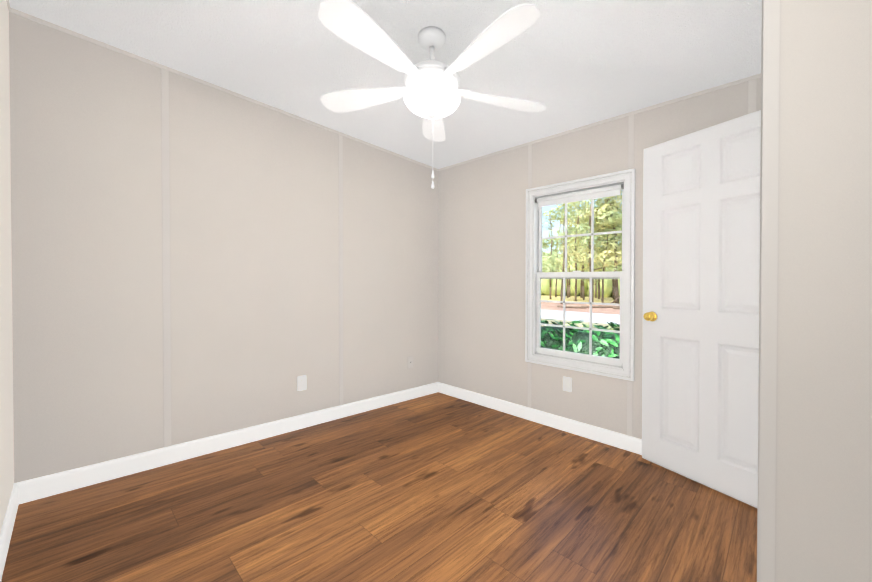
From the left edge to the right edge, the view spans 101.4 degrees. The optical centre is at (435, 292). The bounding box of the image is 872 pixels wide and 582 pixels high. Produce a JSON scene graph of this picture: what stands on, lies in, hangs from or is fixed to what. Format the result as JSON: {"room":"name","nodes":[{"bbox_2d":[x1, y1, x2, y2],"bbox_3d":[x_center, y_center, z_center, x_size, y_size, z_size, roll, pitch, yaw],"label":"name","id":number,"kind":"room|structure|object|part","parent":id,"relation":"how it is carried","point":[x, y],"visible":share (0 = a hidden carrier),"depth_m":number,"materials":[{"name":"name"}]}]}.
{"room":"empty bedroom","nodes":[
{"label":"empty bedroom","id":0,"kind":"room"},
{"bbox_2d":[0,0,13,533],"bbox_3d":[-1.045,-0.131,0.669,3.000,2.507,0.100,1,1,44],"label":"wall","id":1,"kind":"structure","parent":0,"point":[6,424],"depth_m":1.59,"materials":[{"name":"paint"}]},
{"bbox_2d":[0,483,18,581],"bbox_3d":[-1.167,1.031,0.878,2.550,0.161,0.014,1,1,44],"label":"baseboard","id":2,"kind":"structure","parent":1,"relation":"attached to","point":[7,526],"depth_m":1.50,"materials":[{"name":"white wood"}]},
{"bbox_2d":[6,0,13,13],"bbox_3d":[-1.008,-1.340,0.695,3.000,0.087,0.006,1,1,44],"label":"trim","id":3,"kind":"structure","parent":1,"relation":"attached to","point":[10,9],"depth_m":1.73,"materials":[{"name":"paint"}]},
{"bbox_2d":[9,12,437,482],"bbox_3d":[-1.066,-0.154,2.868,0.100,2.508,3.220,1,1,44],"label":"wall","id":4,"kind":"structure","parent":0,"point":[254,257],"depth_m":2.27,"materials":[{"name":"paint"}]},
{"bbox_2d":[15,9,437,170],"bbox_3d":[-1.025,-1.362,2.823,0.006,0.084,2.970,1,1,44],"label":"trim","id":5,"kind":"structure","parent":4,"relation":"attached to","point":[92,40],"depth_m":2.26,"materials":[{"name":"paint"}]},
{"bbox_2d":[16,382,437,503],"bbox_3d":[-1.025,1.015,2.839,0.014,0.167,3.020,1,1,44],"label":"baseboard","id":6,"kind":"structure","parent":4,"relation":"attached to","point":[50,485],"depth_m":2.27,"materials":[{"name":"white wood"}]},
{"bbox_2d":[297,375,306,390],"bbox_3d":[-1.056,0.712,2.810,0.007,0.117,0.072,1,1,44],"label":"electrical outlet","id":7,"kind":"object","parent":4,"relation":"attached to","point":[301,383],"visible":1,"depth_m":2.81,"materials":[{"name":"white plastic"}]},
{"bbox_2d":[408,356,412,367],"bbox_3d":[-0.260,0.707,3.626,0.006,0.117,0.072,1,1,44],"label":"outlet","id":8,"kind":"object","parent":4,"relation":"attached to","point":[410,362],"visible":1,"depth_m":3.62,"materials":[{"name":"paint"}]},
{"bbox_2d":[1,392,756,581],"bbox_3d":[0.044,1.135,1.798,3.200,0.185,3.220,1,1,44],"label":"floor","id":9,"kind":"structure","parent":0,"point":[438,487],"depth_m":1.77,"materials":[{"name":"wood"}]},
{"bbox_2d":[9,0,761,168],"bbox_3d":[0.044,-1.370,1.774,3.200,0.215,3.220,1,1,44],"label":"ceiling","id":10,"kind":"structure","parent":0,"point":[571,64],"depth_m":1.99,"materials":[{"name":"white paint"}]},
{"bbox_2d":[318,0,545,188],"bbox_3d":[-0.028,-0.941,1.812,1.270,0.787,1.262,1,1,44],"label":"fan","id":11,"kind":"object","parent":10,"relation":"hanging from","point":[352,23],"depth_m":1.73,"materials":[{"name":"white plastic"}]},
{"bbox_3d":[-0.021,-0.977,1.855,0.296,0.089,0.296,1,1,44],"label":"fan shade","id":12,"kind":"part","parent":11,"relation":"part of","materials":[{"name":"white glass"}]},
{"bbox_2d":[438,78,760,438],"bbox_3d":[1.133,-0.089,2.903,3.000,2.507,0.100,1,1,44],"label":"wall","id":13,"kind":"structure","parent":0,"point":[482,276],"depth_m":3.22,"materials":[{"name":"paint"}]},
{"bbox_2d":[438,382,641,454],"bbox_3d":[1.093,1.078,2.873,3.000,0.170,0.014,1,1,44],"label":"baseboard","id":14,"kind":"structure","parent":13,"relation":"attached to","point":[618,440],"depth_m":2.99,"materials":[{"name":"white wood"}]},
{"bbox_2d":[563,376,571,391],"bbox_3d":[1.067,0.744,2.901,0.072,0.117,0.007,1,1,44],"label":"electrical outlet","id":15,"kind":"object","parent":13,"relation":"attached to","point":[567,383],"visible":1,"depth_m":2.90,"materials":[{"name":"white plastic"}]},
{"bbox_2d":[525,169,634,380],"bbox_3d":[1.144,-0.138,2.885,0.866,1.533,0.129,1,1,44],"label":"window","id":16,"kind":"structure","parent":13,"relation":"in","point":[592,189],"depth_m":2.82,"materials":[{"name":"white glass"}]},
{"bbox_2d":[438,73,760,170],"bbox_3d":[1.096,-1.298,2.854,3.000,0.087,0.006,1,1,44],"label":"trim","id":17,"kind":"structure","parent":13,"relation":"attached to","point":[756,76],"depth_m":2.59,"materials":[{"name":"paint"}]},
{"bbox_2d":[642,110,760,507],"bbox_3d":[1.615,0.088,2.097,0.168,2.120,0.790,0,1,-28],"label":"door","id":18,"kind":"structure","parent":13,"relation":"in","point":[701,266],"depth_m":2.11,"materials":[{"name":"white wood"}]},
{"bbox_2d":[775,0,871,581],"bbox_3d":[0.884,-0.074,0.729,0.320,2.449,0.120,1,1,44],"label":"wall","id":19,"kind":"structure","parent":0,"point":[823,507],"depth_m":0.73,"materials":[{"name":"paint"}]},
{"bbox_2d":[757,0,779,581],"bbox_3d":[0.744,-0.079,0.798,0.029,2.441,0.029,1,1,44],"label":"trim","id":20,"kind":"structure","parent":19,"relation":"attached to","point":[770,42],"depth_m":0.79,"materials":[{"name":"paint"}]},
{"label":"outside","id":21,"kind":"structure","parent":0,"visible":0},
{"bbox_2d":[541,295,619,328],"bbox_3d":[23.790,1.867,85.606,200.000,7.703,149.870,1,1,44],"label":"ground","id":22,"kind":"structure","parent":21,"point":[549,308],"depth_m":35.20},
{"bbox_2d":[541,319,619,358],"bbox_3d":[1.752,1.124,3.409,3.916,1.817,1.108,1,1,44],"label":"bush","id":23,"kind":"object","parent":22,"relation":"on","point":[607,341],"depth_m":3.36,"materials":[{"name":"green plant"}]},
{"bbox_2d":[541,190,621,308],"bbox_3d":[22.638,-7.773,78.707,58.291,22.200,65.964,1,1,44],"label":"trees","id":24,"kind":"object","parent":22,"relation":"on","point":[609,253],"depth_m":47.73,"materials":[{"name":"green plant"}]},
{"bbox_2d":[565,323,616,329],"bbox_3d":[5.181,1.815,12.453,6.357,0.784,13.477,1,1,44],"label":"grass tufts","id":25,"kind":"object","parent":22,"relation":"on","point":[587,325],"depth_m":18.21,"materials":[{"name":"green plant"}]}
]}

